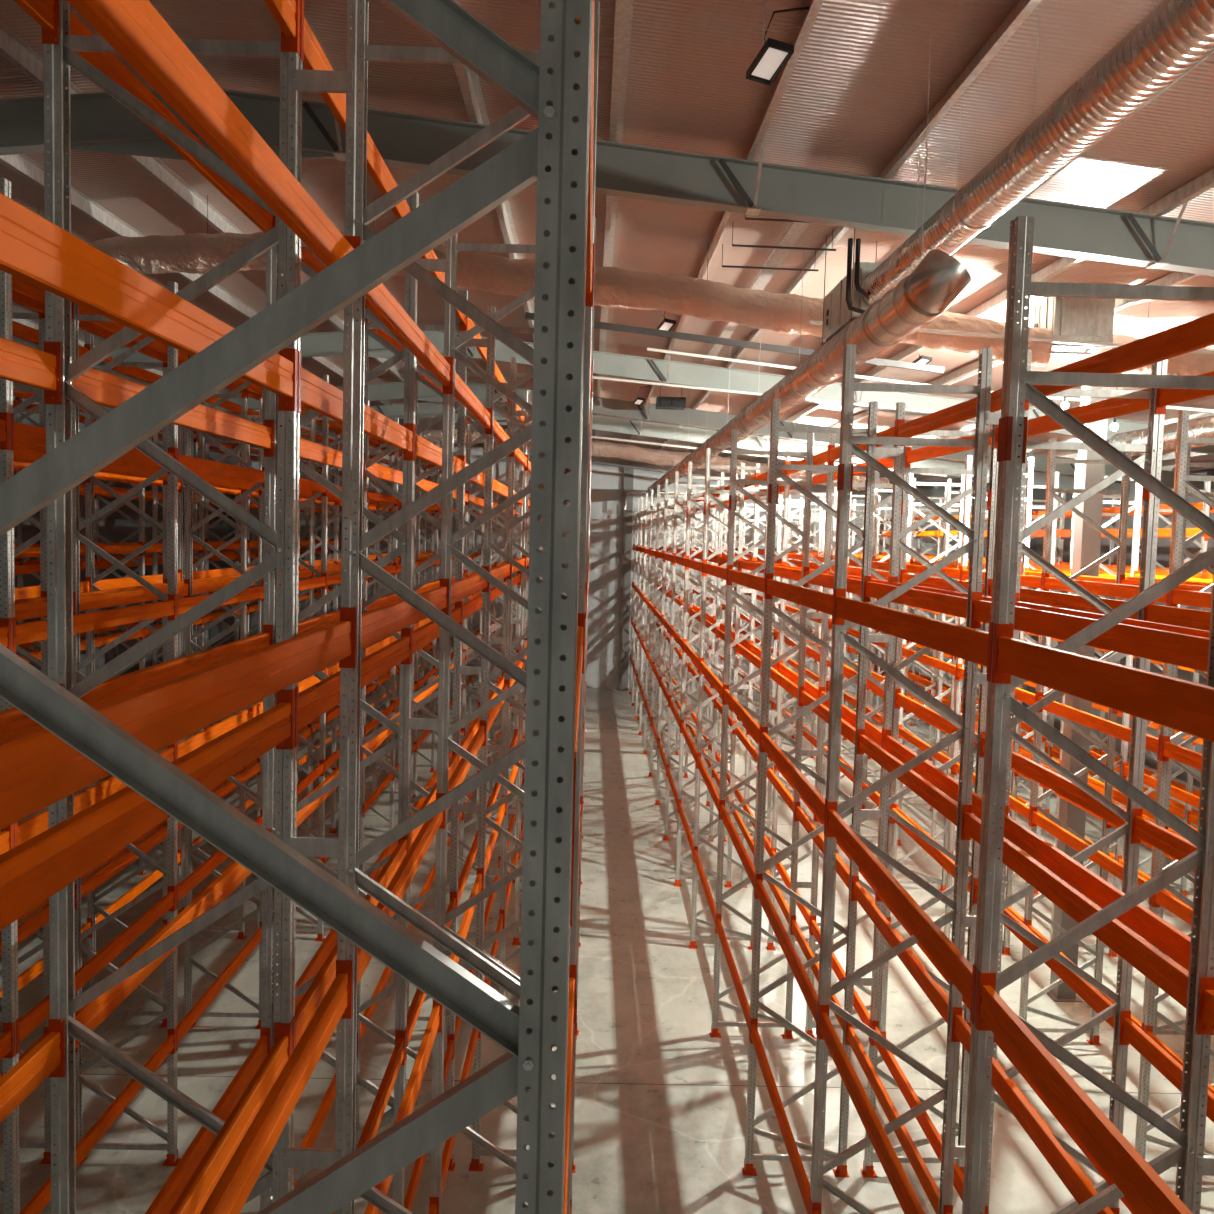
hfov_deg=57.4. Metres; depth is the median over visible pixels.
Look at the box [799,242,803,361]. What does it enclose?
wire
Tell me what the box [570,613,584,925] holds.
crossbar
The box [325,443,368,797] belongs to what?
frame
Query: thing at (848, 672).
crossbar
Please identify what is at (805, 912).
crossbar
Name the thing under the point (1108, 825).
crossbar
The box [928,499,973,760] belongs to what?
frame
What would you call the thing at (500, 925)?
crossbar
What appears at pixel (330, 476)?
frame
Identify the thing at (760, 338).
wire
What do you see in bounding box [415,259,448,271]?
spacer
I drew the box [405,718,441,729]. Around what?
spacer
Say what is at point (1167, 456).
trim
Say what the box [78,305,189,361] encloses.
crossbar
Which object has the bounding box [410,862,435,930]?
crossbar
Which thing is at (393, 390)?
rafter
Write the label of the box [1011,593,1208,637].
crossbar
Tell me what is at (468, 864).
crossbar
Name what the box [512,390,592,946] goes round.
frame
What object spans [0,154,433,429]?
trim
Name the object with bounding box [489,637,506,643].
spacer
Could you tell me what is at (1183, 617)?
crossbar
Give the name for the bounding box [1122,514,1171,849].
frame
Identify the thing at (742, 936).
frame
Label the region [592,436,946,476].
pipe
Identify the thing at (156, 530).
frame
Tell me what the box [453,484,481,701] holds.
frame
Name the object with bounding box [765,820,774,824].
spacer
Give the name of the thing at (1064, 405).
lamp
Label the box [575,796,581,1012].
crossbar
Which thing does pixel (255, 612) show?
frame
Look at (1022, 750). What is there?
crossbar
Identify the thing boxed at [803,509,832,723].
frame
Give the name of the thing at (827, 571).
crossbar
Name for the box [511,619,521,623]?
spacer
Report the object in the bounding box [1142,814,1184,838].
crossbar
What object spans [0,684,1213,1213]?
floor
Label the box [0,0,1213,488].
ceiling
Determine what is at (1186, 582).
crossbar
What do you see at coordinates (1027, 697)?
crossbar
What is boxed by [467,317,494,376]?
crossbar
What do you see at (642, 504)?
frame
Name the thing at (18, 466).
crossbar
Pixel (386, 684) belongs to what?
frame
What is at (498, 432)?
crossbar
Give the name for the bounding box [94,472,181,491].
crossbar
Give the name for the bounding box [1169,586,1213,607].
crossbar
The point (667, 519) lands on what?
frame
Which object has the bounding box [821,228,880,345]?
ventilation unit
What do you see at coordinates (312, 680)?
crossbar
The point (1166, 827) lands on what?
crossbar
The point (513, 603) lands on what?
frame
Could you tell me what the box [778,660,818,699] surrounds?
crossbar
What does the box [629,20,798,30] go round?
cable
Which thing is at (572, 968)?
crossbar
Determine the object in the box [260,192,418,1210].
frame
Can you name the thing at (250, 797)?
frame
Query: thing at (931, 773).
crossbar
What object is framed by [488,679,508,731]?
crossbar
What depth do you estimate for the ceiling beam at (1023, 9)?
10.08 m
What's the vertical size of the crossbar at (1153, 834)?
0.290 m
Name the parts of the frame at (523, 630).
foot plate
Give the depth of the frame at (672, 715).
44.00 m
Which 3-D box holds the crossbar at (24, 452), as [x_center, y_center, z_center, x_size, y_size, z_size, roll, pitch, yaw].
[-5.835,-1.518,10.424,0.078,0.290,3.480,1,4,-1]
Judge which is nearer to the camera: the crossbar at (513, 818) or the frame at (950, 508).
the crossbar at (513, 818)
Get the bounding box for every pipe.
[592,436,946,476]
[593,376,935,412]
[623,490,692,508]
[647,347,1213,412]
[809,320,1213,353]
[846,238,868,313]
[943,361,1002,384]
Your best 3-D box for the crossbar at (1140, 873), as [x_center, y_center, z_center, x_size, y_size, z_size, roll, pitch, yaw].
[9.163,4.683,18.069,0.078,0.290,3.480,1,4,-1]
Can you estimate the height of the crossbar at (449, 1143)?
0.290 m
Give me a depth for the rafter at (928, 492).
52.27 m
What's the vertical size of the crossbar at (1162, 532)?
0.290 m
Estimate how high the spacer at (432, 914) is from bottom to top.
0.090 m
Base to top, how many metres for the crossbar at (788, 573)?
0.290 m
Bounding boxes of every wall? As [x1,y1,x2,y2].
[13,396,251,680]
[251,443,987,695]
[1022,469,1213,787]
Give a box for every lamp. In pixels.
[633,386,649,405]
[657,311,675,330]
[746,0,808,85]
[911,346,931,364]
[1061,355,1068,408]
[1110,316,1120,430]
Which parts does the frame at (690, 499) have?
foot plate, foot plate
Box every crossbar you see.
[0,193,297,411]
[0,337,60,404]
[0,412,9,449]
[0,607,355,829]
[0,618,11,650]
[0,684,62,738]
[0,688,294,930]
[0,824,13,854]
[0,884,76,956]
[0,898,48,935]
[0,918,91,996]
[0,1018,64,1123]
[0,1021,14,1059]
[0,1027,47,1078]
[11,413,175,473]
[12,275,73,318]
[12,290,44,318]
[12,321,89,356]
[12,594,175,653]
[13,386,38,401]
[13,444,45,460]
[14,458,34,463]
[14,461,90,482]
[14,547,39,557]
[14,564,68,574]
[14,743,175,846]
[15,577,90,599]
[15,591,46,617]
[15,592,74,620]
[16,885,175,1053]
[17,650,40,662]
[18,632,85,647]
[19,1028,175,1213]
[65,0,274,232]
[67,0,359,299]
[67,346,273,456]
[69,624,272,706]
[71,829,270,1062]
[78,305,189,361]
[78,321,167,366]
[80,579,167,595]
[80,579,189,610]
[80,628,143,650]
[81,819,166,880]
[81,821,185,898]
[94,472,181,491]
[94,569,181,589]
[96,849,181,923]
[98,470,167,484]
[101,460,187,485]
[103,357,162,382]
[109,919,166,974]
[145,1028,269,1213]
[169,1020,292,1213]
[176,699,262,759]
[176,809,261,909]
[176,921,261,1050]
[177,448,263,487]
[177,581,263,616]
[178,360,246,397]
[178,480,245,493]
[178,574,241,583]
[178,861,235,913]
[192,806,238,851]
[193,577,260,593]
[194,472,261,494]
[200,960,351,1213]
[210,767,244,791]
[213,758,259,797]
[232,378,261,398]
[265,746,360,827]
[272,929,336,1042]
[273,759,324,814]
[274,667,325,704]
[275,422,364,478]
[277,222,366,327]
[279,599,362,637]
[293,833,408,1050]
[294,1032,357,1186]
[295,628,411,746]
[298,351,414,460]
[300,0,411,219]
[332,1028,405,1213]
[354,792,445,998]
[358,578,448,657]
[360,924,408,1041]
[362,283,452,393]
[364,699,411,758]
[364,999,441,1213]
[365,585,413,610]
[367,460,402,484]
[368,840,397,880]
[369,321,416,373]
[404,1033,454,1211]
[405,892,456,1060]
[409,751,459,848]
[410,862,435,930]
[411,601,461,663]
[412,769,436,814]
[413,675,438,702]
[414,424,464,473]
[418,361,442,391]
[421,250,466,330]
[441,1027,480,1198]
[444,868,483,1007]
[447,812,462,847]
[448,720,486,808]
[449,728,464,760]
[451,566,489,603]
[454,969,474,1055]
[455,372,492,434]
[457,830,477,906]
[460,716,479,759]
[462,587,490,625]
[465,456,492,489]
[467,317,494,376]
[484,856,500,934]
[484,909,504,984]
[485,795,506,874]
[486,773,501,824]
[488,671,503,711]
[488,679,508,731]
[493,419,513,456]
[495,363,509,404]
[506,845,519,908]
[507,807,515,847]
[508,760,521,793]
[521,815,523,840]
[563,962,576,1213]
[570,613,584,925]
[571,1000,576,1152]
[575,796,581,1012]
[576,0,594,307]
[580,582,586,648]
[590,284,593,398]
[678,799,693,854]
[693,846,715,923]
[696,752,719,817]
[699,657,722,703]
[715,914,749,1039]
[719,800,754,896]
[723,684,760,750]
[727,565,765,598]
[730,800,753,854]
[733,721,756,762]
[744,800,771,856]
[747,729,772,761]
[749,1017,810,1213]
[755,848,788,923]
[755,873,818,1034]
[758,754,793,811]
[760,727,826,833]
[761,667,797,698]
[765,561,801,580]
[765,573,834,623]
[771,848,810,932]
[774,765,814,819]
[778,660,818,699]
[781,561,823,577]
[785,445,828,476]
[790,915,843,1029]
[794,802,849,888]
[799,686,854,744]
[803,567,860,594]
[803,730,827,757]
[806,645,830,667]
[810,916,870,1042]
[814,813,876,898]
[818,1003,925,1213]
[819,686,882,747]
[824,568,889,587]
[825,801,976,1024]
[828,420,895,465]
[834,588,993,681]
[836,849,874,902]
[837,756,879,806]
[841,663,883,696]
[845,563,888,579]
[845,1021,941,1213]
[851,458,893,475]
[851,875,950,1031]
[857,729,959,835]
[863,576,969,622]
[870,1019,963,1201]
[876,890,970,1010]
[883,729,994,823]
[886,917,963,1018]
[890,576,991,602]
[890,804,969,892]
[895,388,1001,445]
[895,689,976,743]
[896,804,938,843]
[900,569,984,595]
[905,429,991,467]
[951,852,1024,923]
[951,1007,1113,1213]
[952,762,1030,824]
[956,664,1036,704]
[961,566,1042,590]
[961,804,1192,1024]
[967,1022,1094,1185]
[971,592,1213,681]
[973,878,1116,1034]
[975,969,1192,1213]
[980,732,1133,839]
[988,579,1139,619]
[989,1035,1138,1213]
[991,623,1213,742]
[995,388,1152,447]
[999,805,1194,970]
[1009,740,1060,774]
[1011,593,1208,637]
[1014,770,1102,820]
[1020,313,1213,409]
[1024,568,1115,583]
[1025,919,1143,1029]
[1030,806,1150,904]
[1037,692,1160,759]
[1038,810,1114,859]
[1042,573,1168,605]
[1042,736,1119,772]
[1060,761,1153,819]
[1071,569,1160,581]
[1106,820,1194,871]
[1117,855,1189,906]
[1119,575,1211,592]
[1119,1010,1213,1122]
[1122,762,1202,808]
[1131,808,1199,868]
[1134,570,1212,582]
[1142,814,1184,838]
[1144,601,1213,630]
[1144,1024,1213,1093]
[1150,660,1206,673]
[1151,890,1196,927]
[1155,571,1212,578]
[1156,371,1213,413]
[1158,528,1209,536]
[1160,735,1205,769]
[1165,810,1196,830]
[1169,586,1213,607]
[1171,779,1199,796]
[1182,581,1212,585]
[1187,811,1197,825]
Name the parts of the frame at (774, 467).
foot plate, foot plate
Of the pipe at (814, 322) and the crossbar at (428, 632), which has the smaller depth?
the crossbar at (428, 632)
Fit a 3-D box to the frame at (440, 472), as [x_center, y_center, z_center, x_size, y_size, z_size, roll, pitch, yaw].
[-5.763,-0.187,36.820,1.222,9.920,0.150,1,4,-1]
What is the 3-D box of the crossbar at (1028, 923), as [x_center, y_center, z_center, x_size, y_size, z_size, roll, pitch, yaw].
[6.196,4.835,14.526,0.078,0.290,3.480,1,4,-1]
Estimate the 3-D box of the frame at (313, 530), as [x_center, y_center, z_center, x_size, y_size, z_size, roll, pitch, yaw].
[-5.552,0.723,22.851,1.222,9.920,0.150,1,4,-1]
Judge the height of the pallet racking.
8.470 m
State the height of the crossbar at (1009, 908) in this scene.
0.290 m
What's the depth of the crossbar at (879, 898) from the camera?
10.96 m
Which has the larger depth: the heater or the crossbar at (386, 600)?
the heater
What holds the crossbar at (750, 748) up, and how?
attached to the frame at (742, 936)
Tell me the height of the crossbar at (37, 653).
0.290 m
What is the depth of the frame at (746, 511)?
51.05 m
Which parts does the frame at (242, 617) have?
foot plate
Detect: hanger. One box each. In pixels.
[722,244,817,271]
[732,227,835,250]
[745,215,810,222]
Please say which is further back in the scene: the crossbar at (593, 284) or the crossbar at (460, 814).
the crossbar at (460, 814)
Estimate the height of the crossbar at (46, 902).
0.290 m
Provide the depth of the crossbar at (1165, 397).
8.50 m
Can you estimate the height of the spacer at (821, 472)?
0.090 m
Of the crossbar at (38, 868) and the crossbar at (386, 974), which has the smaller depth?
the crossbar at (38, 868)
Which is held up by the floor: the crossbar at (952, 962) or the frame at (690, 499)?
the frame at (690, 499)
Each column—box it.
[616,465,633,690]
[850,446,880,799]
[1046,386,1108,1001]
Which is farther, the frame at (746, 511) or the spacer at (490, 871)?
the frame at (746, 511)
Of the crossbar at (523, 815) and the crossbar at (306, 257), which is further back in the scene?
the crossbar at (523, 815)
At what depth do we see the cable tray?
15.18 m
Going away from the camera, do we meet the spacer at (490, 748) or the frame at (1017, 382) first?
the frame at (1017, 382)
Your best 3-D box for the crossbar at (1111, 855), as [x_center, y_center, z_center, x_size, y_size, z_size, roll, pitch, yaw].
[9.111,4.455,21.561,0.078,0.290,3.480,1,4,-1]
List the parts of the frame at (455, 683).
foot plate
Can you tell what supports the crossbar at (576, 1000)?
attached to the frame at (444, 743)
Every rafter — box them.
[0,88,1213,275]
[79,380,1205,489]
[94,331,1213,454]
[158,402,1120,495]
[250,443,986,505]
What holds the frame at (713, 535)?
on the floor
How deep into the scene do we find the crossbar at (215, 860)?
13.33 m
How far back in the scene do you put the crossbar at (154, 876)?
17.58 m
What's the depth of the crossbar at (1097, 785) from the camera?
17.68 m
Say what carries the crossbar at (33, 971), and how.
attached to the frame at (42, 525)
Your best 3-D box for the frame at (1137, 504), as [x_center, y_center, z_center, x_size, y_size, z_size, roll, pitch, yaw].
[8.662,1.839,19.630,1.222,8.847,0.150,1,4,-1]
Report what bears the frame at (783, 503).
on the floor
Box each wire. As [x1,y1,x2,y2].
[758,338,760,397]
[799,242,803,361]
[916,161,918,223]
[921,31,930,258]
[956,104,960,192]
[1033,13,1039,120]
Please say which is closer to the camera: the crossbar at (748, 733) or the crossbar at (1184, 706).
the crossbar at (1184, 706)
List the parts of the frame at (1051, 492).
foot plate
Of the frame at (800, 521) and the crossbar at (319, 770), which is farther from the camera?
the frame at (800, 521)
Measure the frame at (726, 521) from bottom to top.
8.847 m
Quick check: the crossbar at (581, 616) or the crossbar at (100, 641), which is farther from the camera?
the crossbar at (100, 641)
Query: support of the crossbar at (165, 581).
attached to the frame at (42, 525)
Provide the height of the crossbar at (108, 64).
0.290 m
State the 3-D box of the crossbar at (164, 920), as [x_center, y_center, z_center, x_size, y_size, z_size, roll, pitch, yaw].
[-6.356,4.771,14.333,0.078,0.290,3.480,1,4,-1]
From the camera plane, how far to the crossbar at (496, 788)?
17.54 m
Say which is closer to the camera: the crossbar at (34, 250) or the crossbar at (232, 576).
the crossbar at (34, 250)
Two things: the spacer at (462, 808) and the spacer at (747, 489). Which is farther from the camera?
the spacer at (747, 489)
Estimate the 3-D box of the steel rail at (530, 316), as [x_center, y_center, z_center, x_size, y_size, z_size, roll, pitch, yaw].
[2.197,-4.519,18.982,7.210,0.820,0.100,1,4,-1]
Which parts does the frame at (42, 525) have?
foot plate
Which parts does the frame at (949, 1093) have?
plate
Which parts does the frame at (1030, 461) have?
foot plate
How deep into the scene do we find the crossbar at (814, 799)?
10.42 m
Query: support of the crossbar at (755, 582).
attached to the frame at (805, 534)
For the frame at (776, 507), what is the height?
8.847 m
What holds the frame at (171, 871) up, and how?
on the floor
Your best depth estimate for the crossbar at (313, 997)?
6.20 m
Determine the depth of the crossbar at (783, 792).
17.43 m
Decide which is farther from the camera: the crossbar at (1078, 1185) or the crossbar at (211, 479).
the crossbar at (211, 479)
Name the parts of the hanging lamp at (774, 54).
chain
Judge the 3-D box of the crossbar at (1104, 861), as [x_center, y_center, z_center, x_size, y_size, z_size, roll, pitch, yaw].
[6.239,3.159,14.418,0.078,0.290,3.480,1,4,-1]
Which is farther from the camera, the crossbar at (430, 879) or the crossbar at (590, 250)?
the crossbar at (430, 879)
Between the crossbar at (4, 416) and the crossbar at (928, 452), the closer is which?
the crossbar at (4, 416)
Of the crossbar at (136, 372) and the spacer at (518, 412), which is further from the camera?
the spacer at (518, 412)
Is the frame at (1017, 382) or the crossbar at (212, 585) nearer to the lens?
the frame at (1017, 382)
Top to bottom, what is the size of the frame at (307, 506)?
9.920 m
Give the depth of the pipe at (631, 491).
50.35 m
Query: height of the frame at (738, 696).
8.847 m
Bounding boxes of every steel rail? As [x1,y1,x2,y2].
[525,312,944,373]
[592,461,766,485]
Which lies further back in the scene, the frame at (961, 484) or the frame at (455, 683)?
the frame at (961, 484)
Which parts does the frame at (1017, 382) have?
plate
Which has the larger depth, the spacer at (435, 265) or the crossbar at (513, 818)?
the crossbar at (513, 818)
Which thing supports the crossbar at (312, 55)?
attached to the frame at (406, 537)
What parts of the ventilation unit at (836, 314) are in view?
threaded rod, support rail, threaded rod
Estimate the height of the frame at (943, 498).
8.847 m
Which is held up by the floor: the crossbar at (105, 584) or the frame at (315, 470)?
the frame at (315, 470)
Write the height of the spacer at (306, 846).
0.090 m
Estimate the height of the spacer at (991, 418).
0.090 m
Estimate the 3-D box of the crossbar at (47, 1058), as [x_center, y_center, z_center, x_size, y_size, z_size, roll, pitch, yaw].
[-2.653,2.258,3.702,0.078,0.290,3.480,1,4,-1]
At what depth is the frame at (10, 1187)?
8.91 m
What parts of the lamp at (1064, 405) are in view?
bulb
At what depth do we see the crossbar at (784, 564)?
18.43 m
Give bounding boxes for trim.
[0,21,466,428]
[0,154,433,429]
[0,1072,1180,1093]
[12,319,342,442]
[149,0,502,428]
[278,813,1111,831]
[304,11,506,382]
[453,0,533,339]
[595,0,633,439]
[628,0,823,444]
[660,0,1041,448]
[691,51,1213,452]
[723,167,1213,457]
[753,271,1199,462]
[792,312,1213,462]
[834,387,1127,465]
[864,395,1213,473]
[882,412,1213,476]
[916,453,1077,481]
[938,452,1209,488]
[986,460,1213,491]
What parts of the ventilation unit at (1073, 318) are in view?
support rail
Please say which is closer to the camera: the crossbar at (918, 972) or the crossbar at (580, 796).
the crossbar at (580, 796)
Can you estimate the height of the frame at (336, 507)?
9.920 m
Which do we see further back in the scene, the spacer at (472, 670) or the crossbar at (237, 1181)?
the spacer at (472, 670)
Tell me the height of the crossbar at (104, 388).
0.290 m
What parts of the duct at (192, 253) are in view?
hanger rod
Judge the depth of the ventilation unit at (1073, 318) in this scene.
15.88 m
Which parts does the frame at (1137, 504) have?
foot plate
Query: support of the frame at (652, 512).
on the floor
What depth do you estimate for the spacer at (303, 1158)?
5.45 m
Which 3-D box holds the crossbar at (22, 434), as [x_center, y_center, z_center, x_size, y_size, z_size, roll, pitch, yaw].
[-4.744,-1.491,10.442,0.078,0.290,3.480,1,4,-1]
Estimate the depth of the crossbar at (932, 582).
14.30 m
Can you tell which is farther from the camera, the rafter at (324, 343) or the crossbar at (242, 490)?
the rafter at (324, 343)
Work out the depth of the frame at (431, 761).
33.41 m
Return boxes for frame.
[0,0,592,1213]
[0,178,19,1213]
[0,313,50,1163]
[13,388,42,924]
[16,398,67,822]
[43,0,302,1213]
[67,282,180,1165]
[85,333,167,1027]
[85,411,146,874]
[94,420,138,784]
[152,439,197,734]
[153,428,203,829]
[178,394,247,939]
[184,355,264,1028]
[198,449,238,732]
[204,433,249,792]
[238,451,258,639]
[246,415,300,836]
[248,450,280,767]
[256,375,328,940]
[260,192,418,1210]
[279,459,309,741]
[298,431,338,832]
[300,470,321,614]
[305,461,338,728]
[307,400,368,871]
[314,469,341,616]
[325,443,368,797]
[328,467,341,712]
[334,0,599,1213]
[352,290,467,1170]
[364,418,398,829]
[366,453,391,770]
[366,480,374,699]
[367,512,387,684]
[372,452,397,743]
[373,434,420,798]
[395,443,438,771]
[395,467,426,730]
[407,358,494,1021]
[414,473,439,714]
[417,462,441,748]
[420,477,441,688]
[429,465,464,730]
[430,217,595,1213]
[432,481,455,677]
[433,380,509,943]
[449,474,474,713]
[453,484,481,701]
[458,407,524,882]
[464,482,480,687]
[469,306,593,1172]
[475,421,531,834]
[488,461,520,800]
[498,357,592,1034]
[500,465,540,768]
[509,468,528,745]
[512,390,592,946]
[539,442,591,883]
[539,452,591,838]
[629,502,659,693]
[631,500,664,705]
[634,497,670,719]
[638,493,673,735]
[643,490,685,754]
[648,485,695,777]
[655,479,704,805]
[662,519,683,691]
[663,471,724,841]
[665,501,696,706]
[671,498,702,719]
[674,462,744,887]
[679,502,715,735]
[684,500,726,755]
[688,448,769,949]
[694,487,739,777]
[705,480,759,805]
[709,429,813,1038]
[724,473,781,842]
[730,511,753,693]
[737,502,765,704]
[741,463,804,888]
[742,399,877,1176]
[753,503,783,722]
[766,450,852,951]
[769,498,802,738]
[770,507,799,697]
[780,495,822,757]
[783,504,816,706]
[802,499,831,775]
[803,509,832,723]
[805,433,910,1039]
[810,344,992,1213]
[815,498,855,739]
[822,487,877,808]
[841,496,880,759]
[844,514,861,695]
[855,506,889,711]
[861,402,1000,1177]
[861,478,915,845]
[867,500,891,776]
[874,503,891,724]
[893,473,964,891]
[902,486,946,810]
[905,501,939,737]
[908,507,922,681]
[909,506,943,725]
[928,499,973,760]
[931,479,987,840]
[940,508,970,737]
[944,455,1033,954]
[962,216,1213,1213]
[974,507,987,756]
[981,349,1167,1213]
[990,472,1058,893]
[1007,489,1065,813]
[1018,496,1060,779]
[1019,438,1131,1044]
[1050,458,1143,956]
[1054,493,1116,813]
[1085,495,1120,841]
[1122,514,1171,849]
[1135,410,1213,1166]
[1138,481,1210,896]
[1153,443,1213,1035]
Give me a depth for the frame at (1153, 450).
8.97 m
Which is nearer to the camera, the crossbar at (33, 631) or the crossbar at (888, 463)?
the crossbar at (33, 631)
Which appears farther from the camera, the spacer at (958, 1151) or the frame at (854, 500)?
the frame at (854, 500)
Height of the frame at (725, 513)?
8.847 m
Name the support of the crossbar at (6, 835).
attached to the frame at (10, 1187)
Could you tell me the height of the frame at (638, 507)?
8.847 m
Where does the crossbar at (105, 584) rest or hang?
attached to the frame at (92, 898)
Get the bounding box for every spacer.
[282,1148,340,1168]
[284,837,343,856]
[290,69,352,92]
[402,909,437,921]
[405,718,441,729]
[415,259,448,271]
[455,804,480,812]
[458,666,483,674]
[458,961,475,969]
[463,338,489,347]
[486,868,502,874]
[487,745,504,751]
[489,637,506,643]
[508,809,517,813]
[510,707,519,712]
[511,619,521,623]
[516,410,526,415]
[737,684,749,688]
[739,589,752,592]
[743,488,756,490]
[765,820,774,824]
[769,711,778,716]
[773,599,782,603]
[795,881,814,887]
[800,749,819,755]
[805,612,824,618]
[810,471,830,473]
[851,977,876,985]
[858,809,883,817]
[866,634,891,642]
[873,447,899,455]
[951,1145,984,1157]
[962,915,996,927]
[974,673,987,684]
[986,412,1021,424]
[1197,1155,1213,1175]
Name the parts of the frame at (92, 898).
foot plate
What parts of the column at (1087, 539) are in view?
plate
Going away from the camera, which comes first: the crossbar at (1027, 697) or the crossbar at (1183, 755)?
the crossbar at (1183, 755)
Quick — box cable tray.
[703,222,809,360]
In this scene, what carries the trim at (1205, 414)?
attached to the wall at (606, 514)
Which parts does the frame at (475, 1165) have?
foot plate, foot plate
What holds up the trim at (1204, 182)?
attached to the ceiling
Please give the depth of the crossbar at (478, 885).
11.31 m
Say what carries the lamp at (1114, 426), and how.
hanging from the ceiling
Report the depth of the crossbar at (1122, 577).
14.30 m
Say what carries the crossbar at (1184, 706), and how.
attached to the frame
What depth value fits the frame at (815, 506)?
47.48 m
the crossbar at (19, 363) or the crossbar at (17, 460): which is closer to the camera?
the crossbar at (19, 363)
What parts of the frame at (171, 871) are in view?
foot plate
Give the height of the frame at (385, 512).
9.920 m
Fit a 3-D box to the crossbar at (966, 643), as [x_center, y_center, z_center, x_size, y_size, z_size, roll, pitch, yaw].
[1.885,0.108,7.138,0.078,0.290,3.480,1,4,-1]
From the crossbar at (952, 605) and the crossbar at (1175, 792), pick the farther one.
the crossbar at (1175, 792)
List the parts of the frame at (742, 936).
foot plate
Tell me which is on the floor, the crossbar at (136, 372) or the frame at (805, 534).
the frame at (805, 534)
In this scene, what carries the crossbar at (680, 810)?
attached to the frame at (690, 499)
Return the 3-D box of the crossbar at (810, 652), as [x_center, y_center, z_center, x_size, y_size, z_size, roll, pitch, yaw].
[4.110,0.977,21.259,0.078,0.290,3.480,1,4,-1]
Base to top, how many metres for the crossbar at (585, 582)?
0.290 m
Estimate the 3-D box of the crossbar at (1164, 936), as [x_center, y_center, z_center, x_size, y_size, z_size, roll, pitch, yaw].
[3.229,1.859,7.272,0.078,0.290,3.480,1,4,-1]
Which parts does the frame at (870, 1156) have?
foot plate, plate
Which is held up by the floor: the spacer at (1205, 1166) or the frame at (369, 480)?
the frame at (369, 480)
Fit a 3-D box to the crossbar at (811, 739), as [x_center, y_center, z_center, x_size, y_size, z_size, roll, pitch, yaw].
[4.066,2.652,21.368,0.078,0.290,3.480,1,4,-1]
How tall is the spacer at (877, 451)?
0.090 m
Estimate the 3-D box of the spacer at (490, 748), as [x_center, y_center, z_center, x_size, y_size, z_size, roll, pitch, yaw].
[-1.611,2.034,15.934,0.288,0.090,0.033,1,4,-1]
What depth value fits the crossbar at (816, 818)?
14.07 m
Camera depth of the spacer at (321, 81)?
5.12 m
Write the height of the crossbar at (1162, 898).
0.290 m
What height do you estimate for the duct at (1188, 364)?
2.111 m
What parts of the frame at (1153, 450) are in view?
plate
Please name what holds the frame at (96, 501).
on the floor
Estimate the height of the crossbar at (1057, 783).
0.290 m
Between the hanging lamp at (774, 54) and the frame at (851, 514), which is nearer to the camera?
the hanging lamp at (774, 54)
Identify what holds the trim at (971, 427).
attached to the wall at (606, 514)
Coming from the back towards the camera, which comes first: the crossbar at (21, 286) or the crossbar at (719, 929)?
the crossbar at (719, 929)
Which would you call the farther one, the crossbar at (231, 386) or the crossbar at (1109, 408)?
the crossbar at (231, 386)
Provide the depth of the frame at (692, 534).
33.45 m
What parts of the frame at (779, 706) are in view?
foot plate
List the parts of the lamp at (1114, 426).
bulb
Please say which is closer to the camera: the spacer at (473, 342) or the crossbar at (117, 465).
the spacer at (473, 342)
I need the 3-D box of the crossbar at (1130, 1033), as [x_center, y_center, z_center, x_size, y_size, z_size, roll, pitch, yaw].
[4.277,3.562,7.399,0.078,0.290,3.480,1,4,-1]
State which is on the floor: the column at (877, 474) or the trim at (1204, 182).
the column at (877, 474)
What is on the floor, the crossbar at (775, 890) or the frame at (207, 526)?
the frame at (207, 526)
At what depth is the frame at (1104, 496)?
26.56 m
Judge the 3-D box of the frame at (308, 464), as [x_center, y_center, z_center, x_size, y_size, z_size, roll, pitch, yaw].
[-10.310,-0.300,36.744,1.222,9.920,0.150,1,4,-1]
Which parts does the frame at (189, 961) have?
foot plate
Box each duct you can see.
[38,195,1052,365]
[369,420,889,492]
[647,249,970,494]
[860,0,1213,305]
[1098,307,1213,375]
[1108,416,1213,456]
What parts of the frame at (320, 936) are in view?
foot plate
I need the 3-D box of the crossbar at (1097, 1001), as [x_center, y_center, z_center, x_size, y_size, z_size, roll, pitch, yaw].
[4.224,3.335,10.891,0.078,0.290,3.480,1,4,-1]
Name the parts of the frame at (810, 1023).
foot plate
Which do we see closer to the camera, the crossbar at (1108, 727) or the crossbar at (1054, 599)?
the crossbar at (1054, 599)
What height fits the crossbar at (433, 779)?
0.290 m
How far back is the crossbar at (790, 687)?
17.32 m
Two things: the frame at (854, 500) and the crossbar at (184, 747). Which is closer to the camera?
the crossbar at (184, 747)
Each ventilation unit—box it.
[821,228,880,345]
[1034,296,1114,355]
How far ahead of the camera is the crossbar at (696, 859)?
17.92 m
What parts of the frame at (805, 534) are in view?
foot plate, foot plate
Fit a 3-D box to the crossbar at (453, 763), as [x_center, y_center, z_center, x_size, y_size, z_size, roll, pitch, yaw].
[-1.667,1.830,10.705,0.078,0.290,3.480,1,4,-1]
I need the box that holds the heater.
[656,386,685,409]

